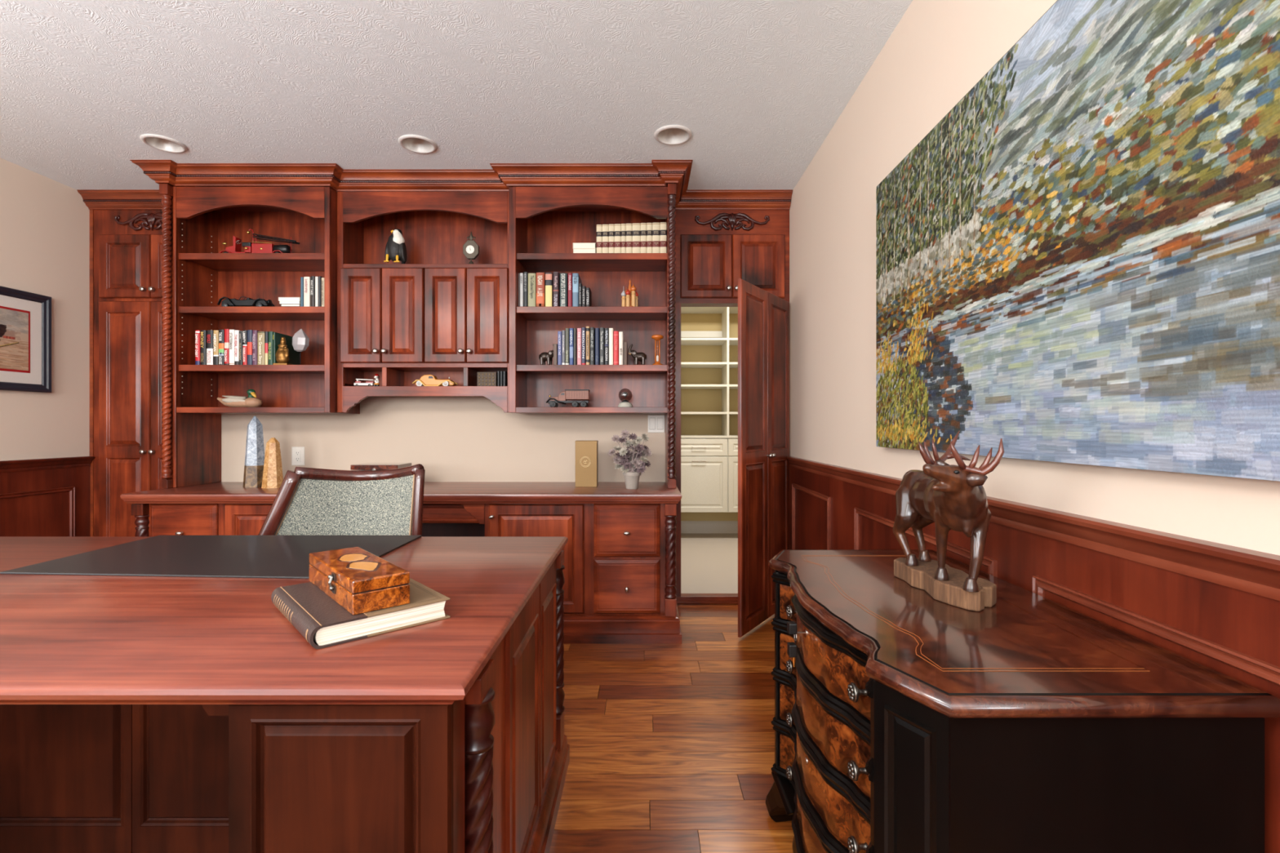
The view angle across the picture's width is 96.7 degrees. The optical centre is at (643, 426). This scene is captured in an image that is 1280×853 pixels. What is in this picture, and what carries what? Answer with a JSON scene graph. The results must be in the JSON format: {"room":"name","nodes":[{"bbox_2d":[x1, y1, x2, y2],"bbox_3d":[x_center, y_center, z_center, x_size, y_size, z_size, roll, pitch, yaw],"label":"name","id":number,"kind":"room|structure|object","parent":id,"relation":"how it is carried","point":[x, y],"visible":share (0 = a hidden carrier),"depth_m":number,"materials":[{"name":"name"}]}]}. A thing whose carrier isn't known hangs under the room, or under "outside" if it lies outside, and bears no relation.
{"room":"home office","nodes":[
{"label":"home office","id":0,"kind":"room"},
{"bbox_2d":[0,157,90,536],"bbox_3d":[-3.357,-0.158,0.695,0.126,2.440,5.590,0,0,0],"label":"wall","id":1,"kind":"structure","parent":0,"point":[45,221],"depth_m":3.16,"materials":[{"name":"beige paint"}]},
{"bbox_2d":[0,285,51,392],"bbox_3d":[-3.286,-0.452,2.800,0.026,0.529,0.699,0,0,0],"label":"framed print","id":2,"kind":"object","parent":1,"relation":"attached to","point":[25,317],"visible":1,"depth_m":3.02,"materials":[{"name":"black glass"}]},
{"bbox_2d":[0,486,75,536],"bbox_3d":[-3.288,0.625,2.417,0.012,0.555,1.735,0,0,0],"label":"trim","id":3,"kind":"structure","parent":1,"relation":"attached to","point":[72,489],"depth_m":3.23,"materials":[{"name":"brown wood"}]},
{"bbox_2d":[0,456,94,472],"bbox_3d":[-3.282,0.206,2.215,0.036,0.060,2.330,0,0,0],"label":"trim","id":4,"kind":"structure","parent":1,"relation":"attached to","point":[6,466],"depth_m":3.11,"materials":[{"name":"brown wood"}]},
{"bbox_2d":[221,396,665,481],"bbox_3d":[-1.218,-0.158,3.440,2.765,2.440,0.100,0,0,0],"label":"wall","id":5,"kind":"structure","parent":0,"point":[454,438],"depth_m":3.39,"materials":[{"name":"beige paint"}]},
{"bbox_2d":[291,446,304,465],"bbox_3d":[-2.058,0.177,3.385,0.076,0.112,0.009,0,0,0],"label":"wall outlet","id":6,"kind":"object","parent":5,"relation":"attached to","point":[297,452],"visible":1,"depth_m":3.38,"materials":[{"name":"white plastic"}]},
{"bbox_2d":[129,160,693,206],"bbox_3d":[-1.200,-1.334,3.163,2.907,0.087,0.450,0,0,0],"label":"crown molding","id":7,"kind":"structure","parent":5,"relation":"attached to","point":[502,176],"depth_m":3.03,"materials":[{"name":"brown wood"}]},
{"bbox_2d":[337,186,513,412],"bbox_3d":[-1.208,-0.708,3.233,0.960,1.261,0.306,0,0,0],"label":"upper cabinet","id":8,"kind":"object","parent":5,"relation":"attached to","point":[438,313],"visible":0.9,"depth_m":3.13,"materials":[{"name":"brown wood"}]},
{"bbox_2d":[383,228,407,263],"bbox_3d":[-1.410,-1.007,3.220,0.134,0.222,0.088,0,0,0],"label":"figurine","id":9,"kind":"object","parent":8,"relation":"on","point":[395,248],"visible":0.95,"depth_m":3.19,"materials":[{"name":"black plastic"}]},
{"bbox_2d":[342,263,507,268],"bbox_3d":[-1.202,-0.884,3.245,0.905,0.022,0.230,0,0,0],"label":"niche shelf","id":10,"kind":"object","parent":8,"relation":"attached to","point":[344,265],"depth_m":3.13,"materials":[{"name":"brown wood"}]},
{"bbox_2d":[412,374,457,386],"bbox_3d":[-1.174,-0.257,3.207,0.235,0.069,0.080,0,0,0],"label":"coupe","id":11,"kind":"object","parent":8,"relation":"on","point":[426,380],"visible":0.88,"depth_m":3.18,"materials":[{"name":"orange paint"}]},
{"bbox_2d":[462,231,479,263],"bbox_3d":[-0.976,-1.000,3.220,0.088,0.208,0.052,0,0,0],"label":"clock","id":12,"kind":"object","parent":8,"relation":"on","point":[470,248],"visible":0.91,"depth_m":3.21,"materials":[{"name":"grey metal"}]},
{"bbox_2d":[476,371,497,386],"bbox_3d":[-0.879,-0.264,3.234,0.108,0.084,0.112,0,0,0],"label":"box","id":13,"kind":"object","parent":8,"relation":"on","point":[483,378],"visible":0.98,"depth_m":3.18,"materials":[{"name":"brown metal"}]},
{"bbox_2d":[648,414,664,432],"bbox_3d":[0.075,-0.017,3.385,0.102,0.108,0.011,0,0,0],"label":"light switch","id":14,"kind":"object","parent":5,"relation":"attached to","point":[655,422],"visible":1,"depth_m":3.38,"materials":[{"name":"white plastic"}]},
{"bbox_2d":[0,0,912,192],"bbox_3d":[-1.215,-1.378,0.705,4.170,0.001,5.410,0,0,0],"label":"ceiling","id":15,"kind":"structure","parent":0,"point":[759,86],"depth_m":2.25,"materials":[{"name":"white paint"}]},
{"bbox_2d":[139,133,187,152],"bbox_3d":[-2.333,-1.425,2.768,0.179,0.109,0.179,0,0,0],"label":"recessed light","id":16,"kind":"object","parent":15,"relation":"in","point":[162,143],"visible":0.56,"depth_m":2.80,"materials":[{"name":"white paint"}]},
{"bbox_2d":[398,134,437,153],"bbox_3d":[-1.101,-1.425,2.774,0.179,0.109,0.179,0,0,0],"label":"recessed light","id":17,"kind":"object","parent":15,"relation":"in","point":[414,143],"visible":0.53,"depth_m":2.82,"materials":[{"name":"white paint"}]},
{"bbox_2d":[653,124,692,144],"bbox_3d":[0.139,-1.425,2.687,0.179,0.109,0.179,0,0,0],"label":"recessed light","id":18,"kind":"object","parent":15,"relation":"in","point":[669,134],"visible":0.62,"depth_m":2.73,"materials":[{"name":"white paint"}]},
{"bbox_2d":[622,471,640,488],"bbox_3d":[-0.063,0.284,3.020,0.100,0.091,0.100,0,0,0],"label":"pot","id":19,"kind":"object","parent":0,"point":[631,478],"depth_m":2.99,"materials":[{"name":"grey ceramic"}]},
{"bbox_2d":[549,604,794,852],"bbox_3d":[-1.215,1.092,0.670,4.370,0.060,5.540,0,0,0],"label":"floor","id":20,"kind":"structure","parent":0,"point":[701,772],"depth_m":1.91,"materials":[{"name":"brown wood"}]},
{"bbox_2d":[76,189,164,536],"bbox_3d":[-2.938,-0.158,3.410,0.721,2.440,0.200,0,0,0],"label":"tall cabinet","id":21,"kind":"object","parent":20,"relation":"on","point":[126,338],"visible":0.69,"depth_m":3.37,"materials":[{"name":"brown wood"}]},
{"bbox_2d":[131,503,272,536],"bbox_3d":[-2.078,0.723,3.082,0.956,0.679,0.604,0,0,0],"label":"base cabinet","id":22,"kind":"object","parent":20,"relation":"on","point":[152,519],"visible":0.26,"depth_m":2.83,"materials":[{"name":"brown wood"}]},
{"bbox_2d":[0,536,569,852],"bbox_3d":[-1.145,0.706,1.288,1.818,0.713,1.047,0,0,0],"label":"executive desk","id":23,"kind":"object","parent":20,"relation":"on","point":[139,714],"visible":1,"depth_m":1.02,"materials":[{"name":"brown wood"}]},
{"bbox_2d":[0,535,422,578],"bbox_3d":[-1.119,0.347,1.550,0.832,0.004,0.505,0,0,0],"label":"desk pad","id":24,"kind":"object","parent":23,"relation":"on","point":[282,557],"visible":0.78,"depth_m":1.52,"materials":[{"name":"black leather"}]},
{"bbox_2d":[271,577,450,648],"bbox_3d":[-0.536,0.330,1.067,0.227,0.037,0.296,0,0,-43],"label":"book","id":25,"kind":"object","parent":23,"relation":"on","point":[319,619],"visible":0.69,"depth_m":0.98,"materials":[{"name":"brown leather"}]},
{"bbox_2d":[309,546,409,614],"bbox_3d":[-0.549,0.284,1.073,0.105,0.057,0.288,0,0,-43],"label":"trinket box","id":26,"kind":"object","parent":25,"relation":"on","point":[359,580],"visible":1,"depth_m":1.00,"materials":[{"name":"brown wood"}]},
{"bbox_2d":[257,463,425,535],"bbox_3d":[-1.183,0.604,2.078,0.705,0.916,0.477,0,0,0],"label":"desk chair","id":27,"kind":"object","parent":20,"relation":"on","point":[308,501],"visible":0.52,"depth_m":2.22,"materials":[{"name":"fabric"}]},
{"bbox_2d":[422,503,484,536],"bbox_3d":[-1.198,0.723,3.115,0.800,0.679,0.538,0,0,0],"label":"drawer unit","id":28,"kind":"object","parent":20,"relation":"on","point":[438,519],"visible":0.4,"depth_m":2.87,"materials":[{"name":"brown wood"}]},
{"bbox_2d":[484,503,681,644],"bbox_3d":[-0.305,0.723,3.082,0.982,0.679,0.604,0,0,0],"label":"base cabinet","id":29,"kind":"object","parent":20,"relation":"on","point":[619,587],"visible":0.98,"depth_m":2.83,"materials":[{"name":"brown wood"}]},
{"bbox_2d":[120,481,681,503],"bbox_3d":[-1.188,0.356,3.085,2.750,0.052,0.602,0,0,0],"label":"countertop","id":30,"kind":"structure","parent":29,"relation":"on","point":[221,492],"depth_m":2.80,"materials":[{"name":"brown wood"}]},
{"bbox_2d":[243,415,264,487],"bbox_3d":[-2.132,0.136,3.120,0.113,0.388,0.112,0,0,0],"label":"obelisk","id":31,"kind":"object","parent":30,"relation":"on","point":[255,448],"visible":0.9,"depth_m":3.09,"materials":[{"name":"stone"}]},
{"bbox_2d":[159,183,359,488],"bbox_3d":[-2.132,-0.480,3.204,0.884,1.619,0.369,0,0,0],"label":"bookcase","id":32,"kind":"object","parent":30,"relation":"on","point":[196,221],"visible":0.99,"depth_m":3.17,"materials":[{"name":"brown wood"}]},
{"bbox_2d":[195,330,199,364],"bbox_3d":[-2.442,-0.430,3.188,0.024,0.192,0.165,0,0,0],"label":"book","id":33,"kind":"object","parent":32,"relation":"on","point":[197,332],"visible":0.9,"depth_m":3.11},
{"bbox_2d":[200,330,206,364],"bbox_3d":[-2.412,-0.431,3.188,0.031,0.192,0.165,0,0,0],"label":"book","id":34,"kind":"object","parent":32,"relation":"on","point":[202,333],"visible":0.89,"depth_m":3.11,"materials":[{"name":"paper"}]},
{"bbox_2d":[206,330,213,364],"bbox_3d":[-2.375,-0.430,3.188,0.034,0.192,0.165,0,0,0],"label":"book","id":35,"kind":"object","parent":32,"relation":"on","point":[210,334],"visible":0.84,"depth_m":3.11,"materials":[{"name":"paper"}]},
{"bbox_2d":[213,330,218,364],"bbox_3d":[-2.341,-0.430,3.188,0.027,0.192,0.165,0,0,0],"label":"book","id":36,"kind":"object","parent":32,"relation":"on","point":[215,357],"visible":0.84,"depth_m":3.11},
{"bbox_2d":[218,329,224,364],"bbox_3d":[-2.311,-0.432,3.188,0.029,0.195,0.165,0,0,0],"label":"book","id":37,"kind":"object","parent":32,"relation":"on","point":[221,332],"visible":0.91,"depth_m":3.11,"materials":[{"name":"paper"}]},
{"bbox_2d":[224,328,230,364],"bbox_3d":[-2.283,-0.434,3.188,0.024,0.199,0.165,0,0,0],"label":"book","id":38,"kind":"object","parent":32,"relation":"on","point":[226,331],"visible":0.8,"depth_m":3.11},
{"bbox_2d":[229,329,236,364],"bbox_3d":[-2.255,-0.432,3.188,0.028,0.195,0.165,0,0,0],"label":"book","id":39,"kind":"object","parent":32,"relation":"on","point":[232,332],"visible":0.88,"depth_m":3.11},
{"bbox_2d":[234,330,239,364],"bbox_3d":[-2.228,-0.430,3.188,0.022,0.192,0.165,0,0,0],"label":"book","id":40,"kind":"object","parent":32,"relation":"on","point":[237,332],"visible":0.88,"depth_m":3.11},
{"bbox_2d":[217,389,262,407],"bbox_3d":[-2.282,-0.158,3.210,0.248,0.104,0.077,0,0,0],"label":"duck decoy","id":41,"kind":"object","parent":32,"relation":"on","point":[251,401],"visible":0.96,"depth_m":3.18,"materials":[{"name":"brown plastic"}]},
{"bbox_2d":[217,296,274,306],"bbox_3d":[-2.217,-0.686,3.175,0.280,0.074,0.075,0,0,0],"label":"roadster","id":42,"kind":"object","parent":32,"relation":"on","point":[227,301],"visible":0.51,"depth_m":3.15,"materials":[{"name":"metal"}]},
{"bbox_2d":[247,329,253,364],"bbox_3d":[-2.157,-0.431,3.190,0.026,0.194,0.160,0,0,0],"label":"book","id":43,"kind":"object","parent":32,"relation":"on","point":[249,331],"visible":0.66,"depth_m":3.11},
{"bbox_2d":[252,330,259,364],"bbox_3d":[-2.129,-0.431,3.188,0.025,0.192,0.165,0,0,0],"label":"book","id":44,"kind":"object","parent":32,"relation":"on","point":[255,335],"visible":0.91,"depth_m":3.11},
{"bbox_2d":[219,228,299,253],"bbox_3d":[-2.150,-1.022,3.187,0.419,0.167,0.070,0,0,0],"label":"fire engine","id":45,"kind":"object","parent":32,"relation":"on","point":[264,247],"visible":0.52,"depth_m":3.17,"materials":[{"name":"red metal"}]},
{"bbox_2d":[257,331,265,364],"bbox_3d":[-2.095,-0.427,3.188,0.039,0.186,0.165,0,0,0],"label":"book","id":46,"kind":"object","parent":32,"relation":"on","point":[261,335],"visible":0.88,"depth_m":3.11,"materials":[{"name":"paper"}]},
{"bbox_2d":[268,331,289,364],"bbox_3d":[-2.042,-0.427,3.188,0.024,0.185,0.165,0,0,0],"label":"book","id":47,"kind":"object","parent":32,"relation":"on","point":[270,333],"visible":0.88,"depth_m":3.11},
{"bbox_2d":[272,337,293,364],"bbox_3d":[-1.984,-0.414,3.127,0.076,0.159,0.055,0,0,0],"label":"bookend","id":48,"kind":"object","parent":32,"relation":"on","point":[282,355],"visible":0.98,"depth_m":3.11,"materials":[{"name":"brown metal"}]},
{"bbox_2d":[272,332,299,364],"bbox_3d":[-2.022,-0.425,3.218,0.012,0.180,0.225,0,0,0],"label":"book","id":49,"kind":"object","parent":32,"relation":"on","point":[294,356],"visible":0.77,"depth_m":3.24,"materials":[{"name":"paper"}]},
{"bbox_2d":[292,328,309,351],"bbox_3d":[-1.931,-0.441,3.199,0.089,0.214,0.061,0,0,0],"label":"crystal","id":50,"kind":"object","parent":32,"relation":"on","point":[300,341],"visible":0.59,"depth_m":3.18,"materials":[{"name":"stone"}]},
{"bbox_2d":[303,276,311,306],"bbox_3d":[-1.844,-0.734,3.193,0.033,0.169,0.175,0,0,0],"label":"book","id":51,"kind":"object","parent":32,"relation":"on","point":[307,280],"visible":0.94,"depth_m":3.11,"materials":[{"name":"paper"}]},
{"bbox_2d":[261,437,283,488],"bbox_3d":[-2.007,0.195,3.078,0.102,0.269,0.100,0,0,0],"label":"obelisk","id":52,"kind":"object","parent":30,"relation":"on","point":[273,477],"visible":0.97,"depth_m":3.05,"materials":[{"name":"stone"}]},
{"bbox_2d":[350,462,411,471],"bbox_3d":[-1.403,0.265,3.047,0.246,0.130,0.189,0,0,0],"label":"jewelry box","id":53,"kind":"object","parent":30,"relation":"on","point":[366,466],"visible":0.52,"depth_m":2.96,"materials":[{"name":"brown wood"}]},
{"bbox_2d":[574,440,598,487],"bbox_3d":[-0.315,0.204,3.142,0.119,0.251,0.088,0,0,0],"label":"box","id":54,"kind":"object","parent":30,"relation":"on","point":[586,451],"visible":1,"depth_m":3.10,"materials":[{"name":"cardboard"}]},
{"bbox_2d":[508,183,675,488],"bbox_3d":[-0.277,-0.480,3.204,0.899,1.619,0.369,0,0,0],"label":"bookcase","id":55,"kind":"object","parent":30,"relation":"on","point":[544,223],"visible":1,"depth_m":3.29,"materials":[{"name":"brown wood"}]},
{"bbox_2d":[523,271,528,306],"bbox_3d":[-0.647,-0.748,3.193,0.022,0.196,0.175,0,0,0],"label":"book","id":56,"kind":"object","parent":55,"relation":"on","point":[525,273],"visible":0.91,"depth_m":3.11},
{"bbox_2d":[528,273,536,306],"bbox_3d":[-0.613,-0.744,3.193,0.042,0.189,0.175,0,0,0],"label":"book","id":57,"kind":"object","parent":55,"relation":"on","point":[531,277],"visible":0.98,"depth_m":3.11,"materials":[{"name":"paper"}]},
{"bbox_2d":[536,272,545,306],"bbox_3d":[-0.566,-0.745,3.193,0.045,0.192,0.175,0,0,0],"label":"book","id":58,"kind":"object","parent":55,"relation":"on","point":[540,277],"visible":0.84,"depth_m":3.11,"materials":[{"name":"paper"}]},
{"bbox_2d":[538,343,557,364],"bbox_3d":[-0.528,-0.395,3.162,0.107,0.123,0.071,0,0,-5],"label":"bookend","id":59,"kind":"object","parent":55,"relation":"on","point":[543,357],"visible":0.89,"depth_m":3.13,"materials":[{"name":"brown metal"}]},
{"bbox_2d":[545,272,552,306],"bbox_3d":[-0.520,-0.745,3.195,0.037,0.192,0.170,0,0,0],"label":"book","id":60,"kind":"object","parent":55,"relation":"on","point":[548,276],"visible":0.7,"depth_m":3.11,"materials":[{"name":"paper"}]},
{"bbox_2d":[552,271,559,306],"bbox_3d":[-0.481,-0.748,3.193,0.032,0.197,0.175,0,0,0],"label":"book","id":61,"kind":"object","parent":55,"relation":"on","point":[556,275],"visible":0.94,"depth_m":3.11,"materials":[{"name":"paper"}]},
{"bbox_2d":[557,331,562,364],"bbox_3d":[-0.460,-0.428,3.183,0.021,0.186,0.155,0,0,0],"label":"book","id":62,"kind":"object","parent":55,"relation":"on","point":[559,333],"visible":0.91,"depth_m":3.11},
{"bbox_2d":[560,273,568,306],"bbox_3d":[-0.440,-0.744,3.193,0.040,0.189,0.175,0,0,0],"label":"book","id":63,"kind":"object","parent":55,"relation":"on","point":[563,277],"visible":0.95,"depth_m":3.11,"materials":[{"name":"paper"}]},
{"bbox_2d":[565,328,569,364],"bbox_3d":[-0.419,-0.436,3.183,0.020,0.203,0.155,0,0,0],"label":"book","id":64,"kind":"object","parent":55,"relation":"on","point":[567,330],"visible":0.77,"depth_m":3.11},
{"bbox_2d":[546,389,590,407],"bbox_3d":[-0.422,-0.155,3.180,0.238,0.101,0.086,0,0,0],"label":"truck","id":65,"kind":"object","parent":55,"relation":"on","point":[568,394],"visible":0.94,"depth_m":3.14,"materials":[{"name":"brown wood"}]},
{"bbox_2d":[569,328,573,364],"bbox_3d":[-0.396,-0.436,3.183,0.020,0.204,0.155,0,0,0],"label":"book","id":66,"kind":"object","parent":55,"relation":"on","point":[571,330],"visible":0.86,"depth_m":3.11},
{"bbox_2d":[572,273,582,306],"bbox_3d":[-0.374,-0.744,3.193,0.032,0.189,0.175,0,0,0],"label":"book","id":67,"kind":"object","parent":55,"relation":"on","point":[576,279],"visible":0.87,"depth_m":3.11,"materials":[{"name":"paper"}]},
{"bbox_2d":[577,328,582,364],"bbox_3d":[-0.353,-0.436,3.183,0.023,0.203,0.155,0,0,0],"label":"book","id":68,"kind":"object","parent":55,"relation":"on","point":[579,330],"visible":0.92,"depth_m":3.11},
{"bbox_2d":[582,327,586,364],"bbox_3d":[-0.330,-0.438,3.183,0.020,0.207,0.155,0,0,0],"label":"book","id":69,"kind":"object","parent":55,"relation":"on","point":[584,329],"visible":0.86,"depth_m":3.11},
{"bbox_2d":[586,326,590,364],"bbox_3d":[-0.306,-0.441,3.183,0.019,0.213,0.155,0,0,0],"label":"book","id":70,"kind":"object","parent":55,"relation":"on","point":[588,328],"visible":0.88,"depth_m":3.11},
{"bbox_2d":[590,327,595,364],"bbox_3d":[-0.282,-0.438,3.183,0.023,0.208,0.155,0,0,0],"label":"book","id":71,"kind":"object","parent":55,"relation":"on","point":[592,329],"visible":0.82,"depth_m":3.11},
{"bbox_2d":[595,328,599,364],"bbox_3d":[-0.255,-0.437,3.183,0.022,0.204,0.155,0,0,0],"label":"book","id":72,"kind":"object","parent":55,"relation":"on","point":[597,330],"visible":0.84,"depth_m":3.11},
{"bbox_2d":[596,224,602,253],"bbox_3d":[-0.243,-1.021,3.193,0.031,0.165,0.175,0,0,0],"label":"book","id":73,"kind":"object","parent":55,"relation":"on","point":[599,227],"visible":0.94,"depth_m":3.11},
{"bbox_2d":[600,327,604,364],"bbox_3d":[-0.229,-0.438,3.183,0.024,0.206,0.155,0,0,0],"label":"book","id":74,"kind":"object","parent":55,"relation":"on","point":[602,329],"visible":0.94,"depth_m":3.11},
{"bbox_2d":[602,224,608,253],"bbox_3d":[-0.210,-1.022,3.193,0.034,0.167,0.175,0,0,0],"label":"book","id":75,"kind":"object","parent":55,"relation":"on","point":[605,227],"visible":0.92,"depth_m":3.11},
{"bbox_2d":[604,328,608,364],"bbox_3d":[-0.203,-0.436,3.183,0.021,0.204,0.155,0,0,0],"label":"book","id":76,"kind":"object","parent":55,"relation":"on","point":[606,330],"visible":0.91,"depth_m":3.11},
{"bbox_2d":[608,328,613,364],"bbox_3d":[-0.179,-0.436,3.185,0.022,0.204,0.150,0,0,0],"label":"book","id":77,"kind":"object","parent":55,"relation":"on","point":[611,330],"visible":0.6,"depth_m":3.11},
{"bbox_2d":[608,224,614,253],"bbox_3d":[-0.177,-1.022,3.193,0.031,0.168,0.175,0,0,0],"label":"book","id":78,"kind":"object","parent":55,"relation":"on","point":[611,227],"visible":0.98,"depth_m":3.11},
{"bbox_2d":[613,331,618,364],"bbox_3d":[-0.152,-0.428,3.183,0.027,0.187,0.155,0,0,0],"label":"book","id":79,"kind":"object","parent":55,"relation":"on","point":[615,333],"visible":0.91,"depth_m":3.11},
{"bbox_2d":[614,223,621,253],"bbox_3d":[-0.142,-1.023,3.193,0.037,0.169,0.175,0,0,0],"label":"book","id":80,"kind":"object","parent":55,"relation":"on","point":[617,226],"visible":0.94,"depth_m":3.11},
{"bbox_2d":[618,331,623,364],"bbox_3d":[-0.125,-0.426,3.183,0.022,0.184,0.155,0,0,0],"label":"book","id":81,"kind":"object","parent":55,"relation":"on","point":[620,333],"visible":0.89,"depth_m":3.11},
{"bbox_2d":[621,223,626,253],"bbox_3d":[-0.111,-1.024,3.193,0.024,0.170,0.175,0,0,0],"label":"book","id":82,"kind":"object","parent":55,"relation":"on","point":[623,225],"visible":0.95,"depth_m":3.11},
{"bbox_2d":[626,223,631,253],"bbox_3d":[-0.081,-1.024,3.193,0.034,0.172,0.175,0,0,0],"label":"book","id":83,"kind":"object","parent":55,"relation":"on","point":[628,226],"visible":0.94,"depth_m":3.11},
{"bbox_2d":[621,279,638,306],"bbox_3d":[-0.079,-0.739,3.200,0.104,0.180,0.099,0,0,0],"label":"figurine","id":84,"kind":"object","parent":55,"relation":"on","point":[629,297],"visible":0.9,"depth_m":3.17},
{"bbox_2d":[622,342,646,364],"bbox_3d":[-0.049,-0.400,3.162,0.133,0.132,0.071,0,0,3],"label":"bookend","id":85,"kind":"object","parent":55,"relation":"on","point":[641,357],"visible":0.91,"depth_m":3.13,"materials":[{"name":"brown metal"}]},
{"bbox_2d":[631,222,640,253],"bbox_3d":[-0.041,-1.025,3.193,0.045,0.173,0.175,0,0,0],"label":"book","id":86,"kind":"object","parent":55,"relation":"on","point":[636,227],"visible":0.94,"depth_m":3.11,"materials":[{"name":"paper"}]},
{"bbox_2d":[640,222,646,253],"bbox_3d":[-0.001,-1.026,3.193,0.033,0.174,0.175,0,0,0],"label":"book","id":87,"kind":"object","parent":55,"relation":"on","point":[643,225],"visible":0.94,"depth_m":3.11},
{"bbox_2d":[646,222,652,253],"bbox_3d":[0.031,-1.026,3.193,0.031,0.175,0.175,0,0,0],"label":"book","id":88,"kind":"object","parent":55,"relation":"on","point":[649,225],"visible":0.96,"depth_m":3.11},
{"bbox_2d":[652,222,659,253],"bbox_3d":[0.068,-1.027,3.193,0.041,0.176,0.175,0,0,0],"label":"book","id":89,"kind":"object","parent":55,"relation":"on","point":[655,226],"visible":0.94,"depth_m":3.11,"materials":[{"name":"paper"}]},
{"bbox_2d":[651,334,663,364],"bbox_3d":[0.076,-0.420,3.160,0.068,0.171,0.068,0,0,0],"label":"hourglass","id":90,"kind":"object","parent":55,"relation":"on","point":[657,338],"visible":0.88,"depth_m":3.15,"materials":[{"name":"orange wood"}]},
{"bbox_2d":[659,222,666,253],"bbox_3d":[0.107,-1.028,3.193,0.035,0.178,0.175,0,0,0],"label":"book","id":91,"kind":"object","parent":55,"relation":"on","point":[662,224],"visible":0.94,"depth_m":3.11,"materials":[{"name":"paper"}]},
{"bbox_2d":[607,430,652,488],"bbox_3d":[-0.073,0.172,3.021,0.237,0.316,0.138,0,0,0],"label":"flower vase","id":92,"kind":"object","parent":30,"relation":"on","point":[631,468],"visible":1,"depth_m":3.00,"materials":[{"name":"purple plant"}]},
{"bbox_2d":[675,189,792,637],"bbox_3d":[0.522,-0.165,3.157,0.692,2.426,0.666,0,0,0],"label":"tall cabinet","id":93,"kind":"object","parent":20,"relation":"on","point":[732,246],"visible":0.97,"depth_m":3.28,"materials":[{"name":"brown wood"}]},
{"bbox_2d":[675,593,737,604],"bbox_3d":[0.528,1.038,3.429,0.683,0.047,0.067,0,0,0],"label":"trim","id":94,"kind":"structure","parent":93,"relation":"attached to","point":[685,598],"depth_m":3.40,"materials":[{"name":"brown wood"}]},
{"bbox_2d":[765,549,1279,852],"bbox_3d":[0.591,0.712,1.219,0.514,0.701,0.942,0,0,0],"label":"chest","id":95,"kind":"object","parent":20,"relation":"on","point":[906,720],"visible":0.97,"depth_m":0.81,"materials":[{"name":"black paint"}]},
{"bbox_2d":[786,621,805,666],"bbox_3d":[0.326,0.463,1.207,0.040,0.094,0.024,0,0,0],"label":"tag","id":96,"kind":"object","parent":95,"relation":"hanging from","point":[791,625],"visible":1,"depth_m":1.20,"materials":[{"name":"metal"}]},
{"bbox_2d":[893,431,1004,611],"bbox_3d":[0.647,0.185,1.220,0.167,0.353,0.364,0,0,14],"label":"carving","id":97,"kind":"object","parent":95,"relation":"on","point":[951,497],"visible":1,"depth_m":1.14,"materials":[{"name":"brown wood"}]},
{"bbox_2d":[680,313,737,520],"bbox_3d":[0.925,-0.158,5.490,1.750,2.440,0.100,0,0,0],"label":"wall","id":98,"kind":"structure","parent":0,"point":[691,400],"depth_m":5.44,"materials":[{"name":"beige paint"}]},
{"bbox_2d":[680,306,737,512],"bbox_3d":[0.754,-0.164,5.248,1.059,1.868,0.364,0,0,0],"label":"organizer","id":99,"kind":"object","parent":98,"relation":"attached to","point":[708,463],"visible":0.45,"depth_m":5.09,"materials":[{"name":"beige wood"}]},
{"bbox_2d":[680,384,727,389],"bbox_3d":[0.494,-0.367,5.260,0.501,0.019,0.340,0,0,0],"label":"shelf","id":100,"kind":"object","parent":99,"relation":"attached to","point":[682,386],"depth_m":5.09,"materials":[{"name":"white wood"}]},
{"bbox_2d":[680,362,727,368],"bbox_3d":[0.494,-0.567,5.260,0.501,0.019,0.340,0,0,0],"label":"shelf","id":101,"kind":"object","parent":99,"relation":"attached to","point":[683,365],"depth_m":5.18,"materials":[{"name":"white wood"}]},
{"bbox_2d":[680,337,727,345],"bbox_3d":[0.494,-0.783,5.260,0.501,0.019,0.340,0,0,0],"label":"shelf","id":102,"kind":"object","parent":99,"relation":"attached to","point":[684,341],"depth_m":5.19,"materials":[{"name":"white wood"}]},
{"bbox_2d":[680,520,737,533],"bbox_3d":[0.925,0.961,5.432,1.550,0.116,0.016,0,0,0],"label":"baseboard","id":103,"kind":"structure","parent":98,"relation":"attached to","point":[686,526],"depth_m":5.42,"materials":[{"name":"white paint"}]},
{"bbox_2d":[680,533,737,593],"bbox_3d":[0.925,1.050,4.447,1.550,0.063,1.985,0,0,0],"label":"floor","id":104,"kind":"structure","parent":0,"point":[708,561],"depth_m":4.25,"materials":[{"name":"beige carpet"}]},
{"bbox_2d":[789,0,1279,852],"bbox_3d":[0.917,-0.158,0.695,0.106,2.440,5.590,0,0,0],"label":"wall","id":105,"kind":"structure","parent":0,"point":[938,51],"depth_m":1.70,"materials":[{"name":"beige paint"}]},
{"bbox_2d":[786,456,1279,600],"bbox_3d":[0.852,0.206,0.690,0.036,0.060,5.380,0,0,0],"label":"trim","id":106,"kind":"structure","parent":105,"relation":"attached to","point":[1249,571],"depth_m":0.99,"materials":[{"name":"brown wood"}]},
{"bbox_2d":[791,483,1279,685],"bbox_3d":[0.858,0.615,0.738,0.012,0.575,5.075,0,0,0],"label":"trim","id":107,"kind":"structure","parent":105,"relation":"attached to","point":[1262,669],"depth_m":1.03,"materials":[{"name":"brown wood"}]},
{"bbox_2d":[875,0,1279,481],"bbox_3d":[0.850,-0.394,1.305,0.036,0.931,1.460,0,0,0],"label":"landscape painting","id":108,"kind":"object","parent":105,"relation":"attached to","point":[1078,262],"visible":1,"depth_m":1.04,"materials":[{"name":"paint"}]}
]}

